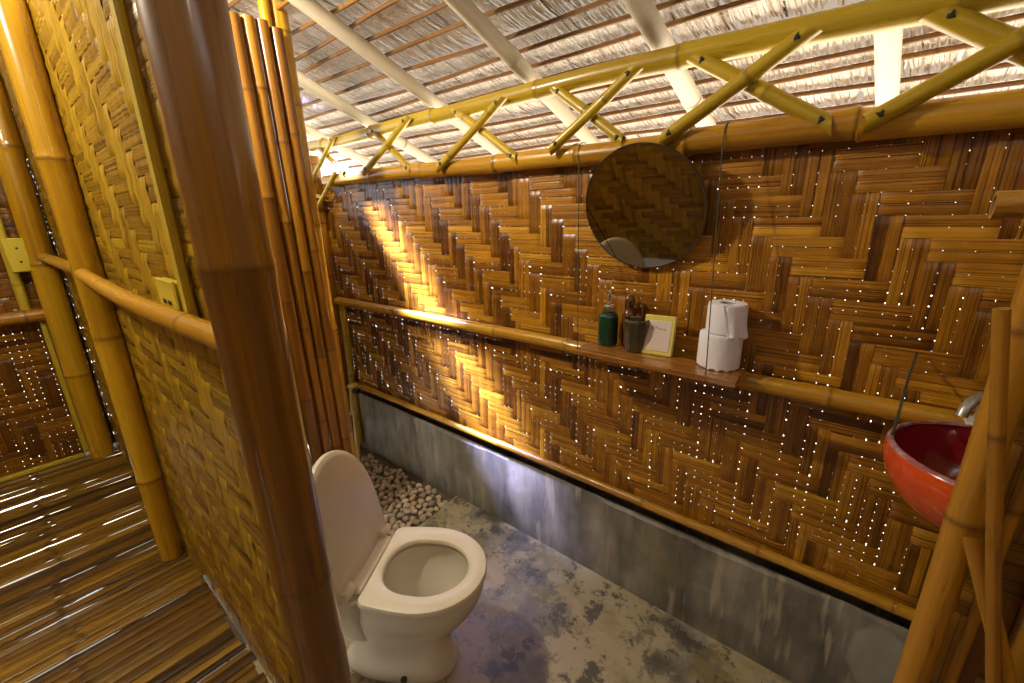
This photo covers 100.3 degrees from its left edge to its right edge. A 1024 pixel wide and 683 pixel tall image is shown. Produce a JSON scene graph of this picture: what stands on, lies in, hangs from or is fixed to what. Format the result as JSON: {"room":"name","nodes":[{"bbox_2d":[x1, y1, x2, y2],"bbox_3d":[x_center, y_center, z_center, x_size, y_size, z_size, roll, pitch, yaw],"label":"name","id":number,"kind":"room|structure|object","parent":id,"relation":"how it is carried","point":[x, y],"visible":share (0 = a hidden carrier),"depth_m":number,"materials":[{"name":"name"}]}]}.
{"room":"bathroom","nodes":[
{"label":"bathroom","id":0,"kind":"room"},
{"bbox_2d":[0,179,114,477],"bbox_3d":[-2.841,-0.297,1.003,0.012,2.307,2.414,12,21,38],"label":"wall","id":1,"kind":"structure","parent":0,"point":[40,438],"depth_m":1.94,"materials":[{"name":"wicker"}]},
{"bbox_2d":[0,309,45,326],"bbox_3d":[-2.784,0.136,1.096,0.059,0.058,2.220,12,21,38],"label":"bamboo rail","id":2,"kind":"object","parent":1,"relation":"attached to","point":[37,315],"visible":0.83,"depth_m":1.84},
{"bbox_2d":[0,216,31,310],"bbox_3d":[-2.139,-0.623,1.736,0.037,1.055,0.044,12,21,38],"label":"bamboo post","id":3,"kind":"object","parent":2,"relation":"on","point":[17,284],"visible":0.83,"depth_m":1.83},
{"bbox_2d":[39,321,88,451],"bbox_3d":[-2.102,0.223,2.013,0.018,0.665,0.020,12,21,38],"label":"panel lath","id":4,"kind":"object","parent":1,"relation":"attached to","point":[50,345],"visible":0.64,"depth_m":2.00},
{"bbox_2d":[0,443,268,682],"bbox_3d":[-2.004,0.982,0.694,2.217,0.029,2.424,12,21,38],"label":"floor","id":5,"kind":"structure","parent":0,"point":[176,653],"depth_m":1.32,"materials":[{"name":"brown wood"}]},
{"bbox_2d":[0,452,85,482],"bbox_3d":[-2.814,0.814,1.282,0.020,0.020,2.240,12,21,38],"label":"panel lath","id":6,"kind":"object","parent":5,"relation":"on","point":[76,456],"visible":1,"depth_m":1.99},
{"bbox_2d":[0,72,114,458],"bbox_3d":[-2.041,-0.340,1.864,0.103,1.876,0.110,12,21,38],"label":"bamboo post","id":7,"kind":"object","parent":5,"relation":"on","point":[15,176],"visible":0.91,"depth_m":1.86,"materials":[{"name":"wood"}]},
{"bbox_2d":[1,238,32,272],"bbox_3d":[-2.069,-0.369,1.815,0.046,0.139,0.100,12,21,38],"label":"power outlet","id":8,"kind":"object","parent":7,"relation":"attached to","point":[15,249],"visible":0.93,"depth_m":1.78,"materials":[{"name":"yellow plastic"}]},
{"bbox_2d":[36,252,71,273],"bbox_3d":[-1.617,-0.281,1.524,1.010,0.039,0.040,12,21,37],"label":"bamboo rail","id":9,"kind":"object","parent":7,"relation":"attached to","point":[55,261],"visible":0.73,"depth_m":1.48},
{"bbox_2d":[0,0,182,560],"bbox_3d":[-1.189,-0.163,1.209,0.077,1.875,0.077,-16,22,-42],"label":"bamboo post","id":10,"kind":"object","parent":5,"relation":"on","point":[19,44],"visible":0.98,"depth_m":1.16,"materials":[{"name":"wood"}]},
{"bbox_2d":[66,483,149,645],"bbox_3d":[-1.339,0.806,1.434,2.120,0.073,0.074,12,21,38],"label":"floor","id":11,"kind":"structure","parent":5,"relation":"attached to","point":[83,483],"depth_m":1.39,"materials":[{"name":"brown wood"}]},
{"bbox_2d":[0,0,297,682],"bbox_3d":[-1.256,-0.118,1.335,2.165,1.748,0.013,12,21,38],"label":"wall partition","id":12,"kind":"structure","parent":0,"point":[112,126],"depth_m":0.94,"materials":[{"name":"wicker"}]},
{"bbox_2d":[74,268,216,349],"bbox_3d":[-0.776,-0.087,0.867,1.014,0.062,0.050,11,21,36],"label":"bamboo rail","id":13,"kind":"object","parent":12,"relation":"attached to","point":[188,325],"visible":0.9,"depth_m":0.72,"materials":[{"name":"wood"}]},
{"bbox_2d":[108,0,198,316],"bbox_3d":[-0.546,-0.395,0.616,0.030,0.760,0.014,12,21,38],"label":"panel lath","id":14,"kind":"object","parent":12,"relation":"attached to","point":[118,8],"visible":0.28,"depth_m":0.64,"materials":[{"name":"wood"}]},
{"bbox_2d":[155,277,183,311],"bbox_3d":[-0.599,-0.066,0.760,0.109,0.092,0.021,12,21,38],"label":"power outlet","id":15,"kind":"object","parent":12,"relation":"attached to","point":[167,288],"visible":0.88,"depth_m":0.73,"materials":[{"name":"yellow plastic"}]},
{"bbox_2d":[27,0,311,610],"bbox_3d":[-1.081,0.020,1.578,0.012,2.101,0.504,12,21,38],"label":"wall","id":16,"kind":"structure","parent":0,"point":[211,594],"depth_m":1.68,"materials":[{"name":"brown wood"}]},
{"bbox_2d":[187,446,791,682],"bbox_3d":[-0.823,1.480,0.612,4.170,0.100,3.670,12,21,38],"label":"floor","id":17,"kind":"structure","parent":0,"point":[540,615],"depth_m":1.63,"materials":[{"name":"concrete"}]},
{"bbox_2d":[135,0,352,682],"bbox_3d":[-0.345,0.136,0.625,0.112,2.451,0.090,-3,17,-5],"label":"bamboo post","id":18,"kind":"object","parent":17,"relation":"on","point":[189,44],"visible":1,"depth_m":0.54,"materials":[{"name":"wood"}]},
{"bbox_2d":[226,0,262,199],"bbox_3d":[-0.352,0.287,0.731,0.035,2.100,0.027,12,21,38],"label":"panel lath","id":19,"kind":"object","parent":18,"relation":"attached to","point":[226,0],"visible":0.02,"depth_m":0.54,"materials":[{"name":"brown wood"}]},
{"bbox_2d":[257,0,272,26],"bbox_3d":[-0.875,-0.178,1.877,0.041,2.360,0.060,12,21,38],"label":"bamboo post","id":20,"kind":"object","parent":17,"relation":"on","point":[263,5],"visible":0.02,"depth_m":1.55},
{"bbox_2d":[229,11,322,466],"bbox_3d":[-0.911,-0.058,1.770,0.060,2.194,0.094,12,21,38],"label":"bamboo pole","id":21,"kind":"object","parent":17,"relation":"on","point":[269,201],"visible":0.61,"depth_m":1.66,"materials":[{"name":"wood"}]},
{"bbox_2d":[240,14,331,454],"bbox_3d":[-0.881,-0.073,1.806,0.048,2.201,0.086,12,21,38],"label":"bamboo pole","id":22,"kind":"object","parent":17,"relation":"on","point":[248,23],"visible":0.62,"depth_m":1.66,"materials":[{"name":"wood"}]},
{"bbox_2d":[254,18,341,450],"bbox_3d":[-0.850,-0.084,1.840,0.052,2.201,0.087,12,21,38],"label":"bamboo pole","id":23,"kind":"object","parent":17,"relation":"on","point":[262,26],"visible":0.77,"depth_m":1.70,"materials":[{"name":"wood"}]},
{"bbox_2d":[269,27,352,454],"bbox_3d":[-0.822,-0.089,1.877,0.051,2.188,0.088,12,21,38],"label":"bamboo pole","id":24,"kind":"object","parent":17,"relation":"on","point":[277,36],"visible":0.66,"depth_m":1.74,"materials":[{"name":"wood"}]},
{"bbox_2d":[269,0,356,457],"bbox_3d":[-0.847,-0.184,1.930,0.072,2.341,0.100,12,21,38],"label":"bamboo post","id":25,"kind":"object","parent":17,"relation":"on","point":[280,19],"visible":0.31,"depth_m":1.76,"materials":[{"name":"wood"}]},
{"bbox_2d":[310,155,354,442],"bbox_3d":[-1.196,-0.180,2.805,0.161,1.912,0.132,12,21,38],"label":"bamboo post","id":26,"kind":"object","parent":17,"relation":"on","point":[314,160],"visible":0.24,"depth_m":2.68,"materials":[{"name":"wood"}]},
{"bbox_2d":[316,193,328,200],"bbox_3d":[-1.187,-0.872,2.543,0.251,0.082,0.030,8,19,27],"label":"strut","id":27,"kind":"object","parent":26,"relation":"attached to","point":[318,196],"visible":0.22,"depth_m":2.51,"materials":[{"name":"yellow wood"}]},
{"bbox_2d":[308,0,1023,151],"bbox_3d":[0.340,-0.795,1.306,3.901,0.127,0.080,12,21,38],"label":"beam","id":28,"kind":"structure","parent":26,"relation":"on","point":[868,17],"depth_m":1.11,"materials":[{"name":"wood"}]},
{"bbox_2d":[312,135,336,179],"bbox_3d":[-1.076,-0.994,2.402,0.387,0.265,0.034,11,21,36],"label":"strut","id":29,"kind":"object","parent":28,"relation":"attached to","point":[333,137],"visible":0.7,"depth_m":2.35,"materials":[{"name":"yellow wood"}]},
{"bbox_2d":[316,147,345,176],"bbox_3d":[-1.020,-1.014,2.383,0.317,0.209,0.033,13,22,40],"label":"strut","id":30,"kind":"object","parent":28,"relation":"attached to","point":[337,166],"visible":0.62,"depth_m":2.35,"materials":[{"name":"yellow wood"}]},
{"bbox_2d":[362,116,411,175],"bbox_3d":[-0.589,-0.911,2.010,0.391,0.226,0.039,11,21,36],"label":"strut","id":31,"kind":"object","parent":28,"relation":"attached to","point":[388,143],"visible":1,"depth_m":1.99,"materials":[{"name":"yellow wood"}]},
{"bbox_2d":[368,128,410,174],"bbox_3d":[-0.579,-0.906,2.038,0.314,0.237,0.039,13,22,40],"label":"strut","id":32,"kind":"object","parent":28,"relation":"attached to","point":[392,149],"visible":0.84,"depth_m":2.01,"materials":[{"name":"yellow wood"}]},
{"bbox_2d":[287,0,501,154],"bbox_3d":[-0.584,-1.110,1.577,0.064,1.136,2.529,14,22,42],"label":"rafter","id":33,"kind":"object","parent":28,"relation":"on","point":[312,9],"visible":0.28,"depth_m":1.63,"materials":[{"name":"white wood"}]},
{"bbox_2d":[436,96,507,172],"bbox_3d":[-0.165,-0.803,1.677,0.379,0.237,0.039,11,21,36],"label":"strut","id":34,"kind":"object","parent":28,"relation":"attached to","point":[498,102],"visible":1,"depth_m":1.66,"materials":[{"name":"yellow wood"}]},
{"bbox_2d":[450,108,517,164],"bbox_3d":[-0.113,-0.804,1.668,0.361,0.244,0.039,13,22,40],"label":"strut","id":35,"kind":"object","parent":28,"relation":"attached to","point":[509,152],"visible":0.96,"depth_m":1.64,"materials":[{"name":"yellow wood"}]},
{"bbox_2d":[444,0,599,143],"bbox_3d":[-0.181,-1.023,1.257,0.063,1.137,2.529,14,22,42],"label":"rafter","id":36,"kind":"object","parent":28,"relation":"on","point":[466,10],"visible":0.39,"depth_m":1.43,"materials":[{"name":"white wood"}]},
{"bbox_2d":[550,86,625,145],"bbox_3d":[0.240,-0.729,1.389,0.286,0.221,0.042,13,22,40],"label":"strut","id":37,"kind":"object","parent":28,"relation":"attached to","point":[598,121],"visible":0.73,"depth_m":1.37,"materials":[{"name":"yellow wood"}]},
{"bbox_2d":[549,66,642,154],"bbox_3d":[0.254,-0.716,1.345,0.314,0.214,0.041,11,20,35],"label":"strut","id":38,"kind":"object","parent":28,"relation":"attached to","point":[606,97],"visible":1,"depth_m":1.33,"materials":[{"name":"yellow wood"}]},
{"bbox_2d":[622,0,748,188],"bbox_3d":[0.189,-0.944,0.964,0.071,1.143,2.531,14,22,42],"label":"rafter","id":39,"kind":"object","parent":28,"relation":"on","point":[644,13],"visible":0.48,"depth_m":1.22,"materials":[{"name":"white wood"}]},
{"bbox_2d":[659,27,821,144],"bbox_3d":[0.566,-0.637,1.101,0.352,0.229,0.048,11,21,36],"label":"strut","id":40,"kind":"object","parent":28,"relation":"attached to","point":[801,36],"visible":0.96,"depth_m":1.07,"materials":[{"name":"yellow wood"}]},
{"bbox_2d":[686,52,832,136],"bbox_3d":[0.619,-0.633,1.093,0.363,0.247,0.048,13,22,40],"label":"strut","id":41,"kind":"object","parent":28,"relation":"attached to","point":[767,93],"visible":0.91,"depth_m":1.06,"materials":[{"name":"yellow wood"}]},
{"bbox_2d":[862,26,1023,134],"bbox_3d":[0.920,-0.538,0.828,0.357,0.213,0.048,11,21,36],"label":"strut","id":42,"kind":"object","parent":28,"relation":"attached to","point":[1012,44],"visible":1,"depth_m":0.85,"materials":[{"name":"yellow wood"}]},
{"bbox_2d":[919,4,1023,68],"bbox_3d":[0.976,-0.534,0.817,0.334,0.248,0.054,13,22,40],"label":"strut","id":43,"kind":"object","parent":28,"relation":"attached to","point":[976,29],"visible":0.74,"depth_m":0.84,"materials":[{"name":"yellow wood"}]},
{"bbox_2d":[339,304,362,443],"bbox_3d":[-1.066,0.233,2.843,0.059,0.991,0.047,12,21,38],"label":"bamboo post","id":44,"kind":"object","parent":17,"relation":"on","point":[343,309],"visible":0.69,"depth_m":2.78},
{"bbox_2d":[346,383,361,463],"bbox_3d":[-0.972,0.544,2.623,0.158,0.617,0.056,6,18,23],"label":"pipe","id":45,"kind":"object","parent":17,"relation":"on","point":[352,390],"visible":0.8,"depth_m":2.56,"materials":[{"name":"brown wood"}]},
{"bbox_2d":[375,468,382,473],"bbox_3d":[-0.847,0.824,2.721,0.046,0.030,0.037,-11,19,-30],"label":"pebble","id":46,"kind":"object","parent":17,"relation":"on","point":[378,471],"visible":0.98,"depth_m":2.71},
{"bbox_2d":[381,500,388,505],"bbox_3d":[-0.718,0.913,2.411,0.048,0.028,0.033,-4,17,-8],"label":"pebble","id":47,"kind":"object","parent":17,"relation":"on","point":[383,503],"visible":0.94,"depth_m":2.40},
{"bbox_2d":[387,492,393,497],"bbox_3d":[-0.701,0.892,2.477,0.041,0.034,0.040,2,17,9],"label":"pebble","id":48,"kind":"object","parent":17,"relation":"on","point":[390,495],"visible":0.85,"depth_m":2.46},
{"bbox_2d":[392,524,398,530],"bbox_3d":[-0.606,0.968,2.228,0.037,0.025,0.038,-14,21,-38],"label":"pebble","id":49,"kind":"object","parent":17,"relation":"on","point":[395,527],"visible":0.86,"depth_m":2.22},
{"bbox_2d":[394,492,400,497],"bbox_3d":[-0.664,0.892,2.484,0.038,0.026,0.041,-11,19,-30],"label":"pebble","id":50,"kind":"object","parent":17,"relation":"on","point":[397,494],"visible":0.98,"depth_m":2.47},
{"bbox_2d":[312,450,486,682],"bbox_3d":[-0.359,0.754,1.448,0.552,0.797,0.376,1,17,7],"label":"toilet","id":51,"kind":"object","parent":17,"relation":"on","point":[402,597],"visible":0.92,"depth_m":1.44,"materials":[{"name":"beige ceramic"}]},
{"bbox_2d":[396,512,404,518],"bbox_3d":[-0.604,0.940,2.315,0.043,0.030,0.040,-5,17,-14],"label":"pebble","id":52,"kind":"object","parent":17,"relation":"on","point":[400,514],"visible":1,"depth_m":2.30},
{"bbox_2d":[402,515,408,521],"bbox_3d":[-0.569,0.948,2.290,0.035,0.026,0.037,14,22,41],"label":"pebble","id":53,"kind":"object","parent":17,"relation":"on","point":[405,518],"visible":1,"depth_m":2.28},
{"bbox_2d":[403,508,410,514],"bbox_3d":[-0.571,0.931,2.339,0.045,0.033,0.032,-3,17,-5],"label":"pebble","id":54,"kind":"object","parent":17,"relation":"on","point":[407,511],"visible":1,"depth_m":2.33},
{"bbox_2d":[403,502,410,508],"bbox_3d":[-0.586,0.916,2.389,0.044,0.030,0.041,-1,17,-1],"label":"pebble","id":55,"kind":"object","parent":17,"relation":"on","point":[405,505],"visible":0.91,"depth_m":2.38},
{"bbox_2d":[409,495,416,501],"bbox_3d":[-0.569,0.898,2.449,0.034,0.032,0.048,8,19,27],"label":"pebble","id":56,"kind":"object","parent":17,"relation":"on","point":[412,497],"visible":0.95,"depth_m":2.44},
{"bbox_2d":[409,490,416,495],"bbox_3d":[-0.576,0.885,2.491,0.047,0.033,0.034,-16,22,-41],"label":"pebble","id":57,"kind":"object","parent":17,"relation":"on","point":[414,492],"visible":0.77,"depth_m":2.48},
{"bbox_2d":[412,519,419,524],"bbox_3d":[-0.509,0.954,2.261,0.041,0.028,0.029,-6,17,-16],"label":"pebble","id":58,"kind":"object","parent":17,"relation":"on","point":[415,521],"visible":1,"depth_m":2.25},
{"bbox_2d":[418,498,424,503],"bbox_3d":[-0.514,0.905,2.423,0.038,0.032,0.048,-10,19,-28],"label":"pebble","id":59,"kind":"object","parent":17,"relation":"on","point":[420,500],"visible":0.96,"depth_m":2.41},
{"bbox_2d":[419,514,425,521],"bbox_3d":[-0.479,0.944,2.288,0.033,0.033,0.045,8,19,28],"label":"pebble","id":60,"kind":"object","parent":17,"relation":"on","point":[422,517],"visible":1,"depth_m":2.27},
{"bbox_2d":[419,492,426,497],"bbox_3d":[-0.516,0.890,2.480,0.043,0.028,0.040,-8,18,-22],"label":"pebble","id":61,"kind":"object","parent":17,"relation":"on","point":[422,494],"visible":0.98,"depth_m":2.47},
{"bbox_2d":[425,496,431,501],"bbox_3d":[-0.474,0.899,2.441,0.038,0.030,0.039,-1,17,0],"label":"pebble","id":62,"kind":"object","parent":17,"relation":"on","point":[428,498],"visible":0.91,"depth_m":2.43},
{"bbox_2d":[428,501,434,506],"bbox_3d":[-0.455,0.911,2.402,0.044,0.028,0.032,-16,22,-41],"label":"pebble","id":63,"kind":"object","parent":17,"relation":"on","point":[430,503],"visible":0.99,"depth_m":2.39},
{"bbox_2d":[431,489,437,494],"bbox_3d":[-0.453,0.879,2.506,0.045,0.030,0.036,9,19,30],"label":"pebble","id":64,"kind":"object","parent":17,"relation":"on","point":[433,491],"visible":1,"depth_m":2.49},
{"bbox_2d":[892,263,1023,682],"bbox_3d":[0.701,0.573,0.746,0.046,1.500,0.044,9,20,32],"label":"bamboo post","id":65,"kind":"object","parent":17,"relation":"on","point":[964,515],"visible":0.76,"depth_m":0.65,"materials":[{"name":"wood"}]},
{"bbox_2d":[988,190,1023,218],"bbox_3d":[1.102,-0.092,0.223,1.162,0.043,0.040,12,21,38],"label":"bamboo rail","id":66,"kind":"object","parent":65,"relation":"on","point":[1009,204],"visible":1,"depth_m":0.56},
{"bbox_2d":[943,464,1023,682],"bbox_3d":[0.764,0.622,0.753,0.016,1.400,0.016,12,21,38],"label":"bamboo post","id":67,"kind":"object","parent":17,"relation":"on","point":[1014,511],"visible":0.83,"depth_m":0.69,"materials":[{"name":"wood"}]},
{"bbox_2d":[962,537,1017,682],"bbox_3d":[0.878,0.834,0.641,0.493,1.063,0.026,12,21,38],"label":"strut","id":68,"kind":"object","parent":17,"relation":"on","point":[974,548],"visible":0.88,"depth_m":0.64,"materials":[{"name":"wood"}]},
{"bbox_2d":[985,307,1011,682],"bbox_3d":[0.754,0.649,0.667,0.296,1.401,0.021,11,20,35],"label":"bamboo pole","id":69,"kind":"object","parent":17,"relation":"on","point":[1001,316],"visible":1,"depth_m":0.59,"materials":[{"name":"wood"}]},
{"bbox_2d":[1008,601,1023,682],"bbox_3d":[0.795,0.634,0.709,0.036,1.400,0.037,-11,19,-29],"label":"bamboo post","id":70,"kind":"object","parent":17,"relation":"on","point":[1016,637],"visible":0.52,"depth_m":0.66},
{"bbox_2d":[0,262,995,682],"bbox_3d":[0.039,1.865,0.554,28.000,0.001,28.000,12,21,38],"label":"ground","id":71,"kind":"structure","parent":0,"point":[474,262],"depth_m":2.60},
{"bbox_2d":[227,0,1023,188],"bbox_3d":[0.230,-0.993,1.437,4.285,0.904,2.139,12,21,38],"label":"ceiling","id":72,"kind":"structure","parent":0,"point":[679,31],"depth_m":1.51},
{"bbox_2d":[228,0,241,9],"bbox_3d":[-0.165,-1.083,0.926,4.249,0.027,0.039,12,21,38],"label":"batten","id":73,"kind":"object","parent":72,"relation":"attached to","point":[233,3],"visible":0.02,"depth_m":1.60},
{"bbox_2d":[276,0,289,10],"bbox_3d":[-0.118,-1.069,0.991,4.250,0.029,0.046,12,21,38],"label":"batten","id":74,"kind":"object","parent":72,"relation":"attached to","point":[284,3],"visible":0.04,"depth_m":1.55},
{"bbox_2d":[291,0,359,35],"bbox_3d":[-0.069,-1.055,1.056,4.251,0.030,0.043,12,21,38],"label":"batten","id":75,"kind":"object","parent":72,"relation":"attached to","point":[349,3],"visible":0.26,"depth_m":1.52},
{"bbox_2d":[305,123,382,167],"bbox_3d":[-1.400,-1.284,2.224,0.063,1.136,2.530,14,22,42],"label":"rafter","id":76,"kind":"object","parent":72,"relation":"attached to","point":[312,132],"visible":0.08,"depth_m":2.63,"materials":[{"name":"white wood"}]},
{"bbox_2d":[295,0,400,61],"bbox_3d":[-0.020,-1.040,1.120,4.250,0.029,0.040,12,21,38],"label":"batten","id":77,"kind":"object","parent":72,"relation":"attached to","point":[389,3],"visible":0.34,"depth_m":1.55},
{"bbox_2d":[301,2,447,73],"bbox_3d":[0.029,-1.027,1.185,4.250,0.026,0.041,12,21,38],"label":"batten","id":78,"kind":"object","parent":72,"relation":"attached to","point":[443,5],"visible":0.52,"depth_m":1.55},
{"bbox_2d":[296,69,470,188],"bbox_3d":[-0.990,-1.197,1.899,0.063,1.137,2.529,14,22,42],"label":"rafter","id":79,"kind":"object","parent":72,"relation":"attached to","point":[304,81],"visible":0.3,"depth_m":2.10,"materials":[{"name":"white wood"}]},
{"bbox_2d":[299,0,535,90],"bbox_3d":[0.077,-1.013,1.251,4.249,0.027,0.042,12,21,38],"label":"batten","id":80,"kind":"object","parent":72,"relation":"attached to","point":[518,3],"visible":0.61,"depth_m":1.53,"materials":[{"name":"wood"}]},
{"bbox_2d":[302,0,614,106],"bbox_3d":[0.125,-0.999,1.316,4.251,0.028,0.044,12,21,38],"label":"batten","id":81,"kind":"object","parent":72,"relation":"attached to","point":[598,3],"visible":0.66,"depth_m":1.52,"materials":[{"name":"wood"}]},
{"bbox_2d":[304,0,689,121],"bbox_3d":[0.175,-0.985,1.382,4.250,0.029,0.039,12,21,38],"label":"batten","id":82,"kind":"object","parent":72,"relation":"attached to","point":[670,3],"visible":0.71,"depth_m":1.47,"materials":[{"name":"wood"}]},
{"bbox_2d":[315,0,760,129],"bbox_3d":[0.223,-0.971,1.445,4.251,0.029,0.048,12,21,38],"label":"batten","id":83,"kind":"object","parent":72,"relation":"attached to","point":[738,3],"visible":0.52,"depth_m":1.43,"materials":[{"name":"wood"}]},
{"bbox_2d":[309,0,867,141],"bbox_3d":[0.272,-0.957,1.510,4.250,0.027,0.042,12,21,38],"label":"batten","id":84,"kind":"object","parent":72,"relation":"attached to","point":[402,115],"visible":0.18,"depth_m":1.89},
{"bbox_2d":[528,55,755,102],"bbox_3d":[0.320,-0.943,1.576,4.249,0.026,0.039,12,21,38],"label":"batten","id":85,"kind":"object","parent":72,"relation":"attached to","point":[692,68],"visible":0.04,"depth_m":1.50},
{"bbox_2d":[337,43,974,161],"bbox_3d":[0.417,-0.915,1.706,4.250,0.030,0.038,12,21,38],"label":"batten","id":86,"kind":"object","parent":72,"relation":"attached to","point":[945,49],"visible":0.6,"depth_m":1.34,"materials":[{"name":"wood"}]},
{"bbox_2d":[328,12,1023,154],"bbox_3d":[0.368,-0.929,1.641,4.251,0.028,0.045,12,21,38],"label":"batten","id":87,"kind":"object","parent":72,"relation":"attached to","point":[1015,17],"visible":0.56,"depth_m":1.29,"materials":[{"name":"wood"}]},
{"bbox_2d":[348,62,1016,167],"bbox_3d":[0.466,-0.901,1.770,4.251,0.029,0.047,12,21,38],"label":"batten","id":88,"kind":"object","parent":72,"relation":"attached to","point":[1003,65],"visible":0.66,"depth_m":1.49,"materials":[{"name":"wood"}]},
{"bbox_2d":[412,79,1023,163],"bbox_3d":[0.515,-0.887,1.835,4.249,0.027,0.043,12,21,38],"label":"batten","id":89,"kind":"object","parent":72,"relation":"attached to","point":[1015,82],"visible":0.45,"depth_m":1.50,"materials":[{"name":"wood"}]},
{"bbox_2d":[874,29,902,168],"bbox_3d":[0.584,-0.860,0.651,0.063,1.140,2.528,14,22,42],"label":"rafter","id":90,"kind":"object","parent":72,"relation":"attached to","point":[887,45],"visible":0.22,"depth_m":1.12,"materials":[{"name":"white wood"}]},
{"bbox_2d":[322,128,1023,608],"bbox_3d":[0.333,-0.035,1.606,4.055,1.301,0.012,12,21,38],"label":"wall","id":91,"kind":"structure","parent":0,"point":[862,343],"depth_m":1.31,"materials":[{"name":"wicker"}]},
{"bbox_2d":[352,387,911,682],"bbox_3d":[0.344,0.831,1.890,4.130,0.530,0.072,12,21,38],"label":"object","id":92,"kind":"structure","parent":91,"relation":"attached to","point":[801,628],"depth_m":1.65,"materials":[{"name":"concrete"}]},
{"bbox_2d":[355,382,914,620],"bbox_3d":[0.421,0.598,1.687,3.780,0.038,0.040,12,21,38],"label":"bamboo rail","id":93,"kind":"object","parent":91,"relation":"attached to","point":[890,605],"visible":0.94,"depth_m":1.50,"materials":[{"name":"wood"}]},
{"bbox_2d":[334,297,973,422],"bbox_3d":[0.378,0.049,1.534,3.840,0.066,0.063,12,21,38],"label":"bamboo rail","id":94,"kind":"object","parent":91,"relation":"attached to","point":[830,397],"visible":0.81,"depth_m":1.21,"materials":[{"name":"wood"}]},
{"bbox_2d":[882,421,971,529],"bbox_3d":[0.951,0.305,0.844,0.354,0.158,0.354,-2,17,-2],"label":"basin","id":95,"kind":"object","parent":94,"relation":"attached to","point":[922,460],"visible":0.46,"depth_m":0.92,"materials":[{"name":"ceramic"}]},
{"bbox_2d":[955,391,982,426],"bbox_3d":[1.037,0.165,0.943,0.098,0.118,0.114,12,21,38],"label":"tap","id":96,"kind":"object","parent":95,"relation":"attached to","point":[967,406],"visible":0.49,"depth_m":0.93,"materials":[{"name":"grey metal"}]},
{"bbox_2d":[963,415,974,426],"bbox_3d":[1.063,0.182,0.959,0.072,0.010,0.066,12,21,38],"label":"tap","id":97,"kind":"object","parent":96,"relation":"on","point":[969,421],"depth_m":0.96,"materials":[{"name":"white"}]},
{"bbox_2d":[321,88,1023,185],"bbox_3d":[0.386,-0.594,1.321,3.781,0.111,0.094,12,21,38],"label":"bamboo beam","id":98,"kind":"structure","parent":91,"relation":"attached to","point":[997,110],"depth_m":1.07,"materials":[{"name":"wood"}]},
{"bbox_2d":[317,172,337,210],"bbox_3d":[-1.087,-0.837,2.471,0.338,0.249,0.026,12,21,38],"label":"strut","id":99,"kind":"object","parent":98,"relation":"attached to","point":[334,174],"visible":0.66,"depth_m":2.42,"materials":[{"name":"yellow wood"}]},
{"bbox_2d":[576,142,585,354],"bbox_3d":[0.236,-0.313,1.462,0.040,0.696,0.204,2,17,9],"label":"cord","id":100,"kind":"object","parent":98,"relation":"hanging from","point":[582,142],"visible":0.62,"depth_m":1.44,"materials":[{"name":"grey plastic"}]},
{"bbox_2d":[586,142,707,268],"bbox_3d":[0.402,-0.408,1.325,0.389,0.372,0.122,12,21,38],"label":"wall mirror","id":101,"kind":"object","parent":98,"relation":"hanging from","point":[647,203],"visible":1,"depth_m":1.30,"materials":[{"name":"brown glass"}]},
{"bbox_2d":[704,122,729,381],"bbox_3d":[0.573,-0.242,1.199,0.030,0.696,0.198,5,18,19],"label":"cord","id":102,"kind":"object","parent":98,"relation":"hanging from","point":[728,122],"visible":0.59,"depth_m":1.17,"materials":[{"name":"grey plastic"}]},
{"bbox_2d":[573,341,746,387],"bbox_3d":[0.449,0.062,1.364,0.513,0.018,0.128,12,21,38],"label":"shelf","id":103,"kind":"object","parent":102,"relation":"hanging from","point":[674,365],"visible":0.96,"depth_m":1.32,"materials":[{"name":"wood"}]},
{"bbox_2d":[597,290,618,345],"bbox_3d":[0.336,-0.084,1.491,0.069,0.195,0.069,12,21,38],"label":"soap dispenser","id":104,"kind":"object","parent":103,"relation":"on","point":[608,319],"visible":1,"depth_m":1.47,"materials":[{"name":"green glass"}]},
{"bbox_2d":[621,295,635,345],"bbox_3d":[0.403,-0.073,1.478,0.045,0.178,0.045,12,21,38],"label":"glass bottle","id":105,"kind":"object","parent":103,"relation":"on","point":[629,301],"visible":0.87,"depth_m":1.45,"materials":[{"name":"brown"}]},
{"bbox_2d":[623,296,649,352],"bbox_3d":[0.415,-0.056,1.421,0.087,0.177,0.092,12,21,38],"label":"tumbler","id":106,"kind":"object","parent":103,"relation":"on","point":[635,328],"visible":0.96,"depth_m":1.40,"materials":[{"name":"grey ceramic"}]},
{"bbox_2d":[641,314,677,356],"bbox_3d":[0.479,-0.021,1.393,0.096,0.130,0.054,9,19,31],"label":"picture frame","id":107,"kind":"object","parent":103,"relation":"on","point":[660,338],"visible":1,"depth_m":1.38,"materials":[{"name":"yellow"}]},
{"bbox_2d":[697,328,742,371],"bbox_3d":[0.618,0.022,1.274,0.118,0.104,0.119,12,21,38],"label":"toilet roll","id":108,"kind":"object","parent":103,"relation":"on","point":[724,354],"visible":0.7,"depth_m":1.23,"materials":[{"name":"white paper"}]},
{"bbox_2d":[705,299,748,339],"bbox_3d":[0.627,-0.065,1.240,0.117,0.096,0.108,12,21,38],"label":"toilet roll","id":109,"kind":"object","parent":108,"relation":"on","point":[728,318],"visible":0.98,"depth_m":1.20,"materials":[{"name":"white paper"}]},
{"bbox_2d":[890,352,918,434],"bbox_3d":[0.902,0.116,0.982,0.235,0.140,0.008,-16,22,-41],"label":"cord","id":110,"kind":"object","parent":91,"relation":"hanging from","point":[916,353],"visible":1,"depth_m":0.98,"materials":[{"name":"grey plastic"}]},
{"bbox_2d":[930,411,1023,682],"bbox_3d":[1.193,0.702,0.421,1.150,1.381,0.012,12,21,38],"label":"wall","id":111,"kind":"structure","parent":0,"point":[973,671],"depth_m":0.68,"materials":[{"name":"brown wood"}]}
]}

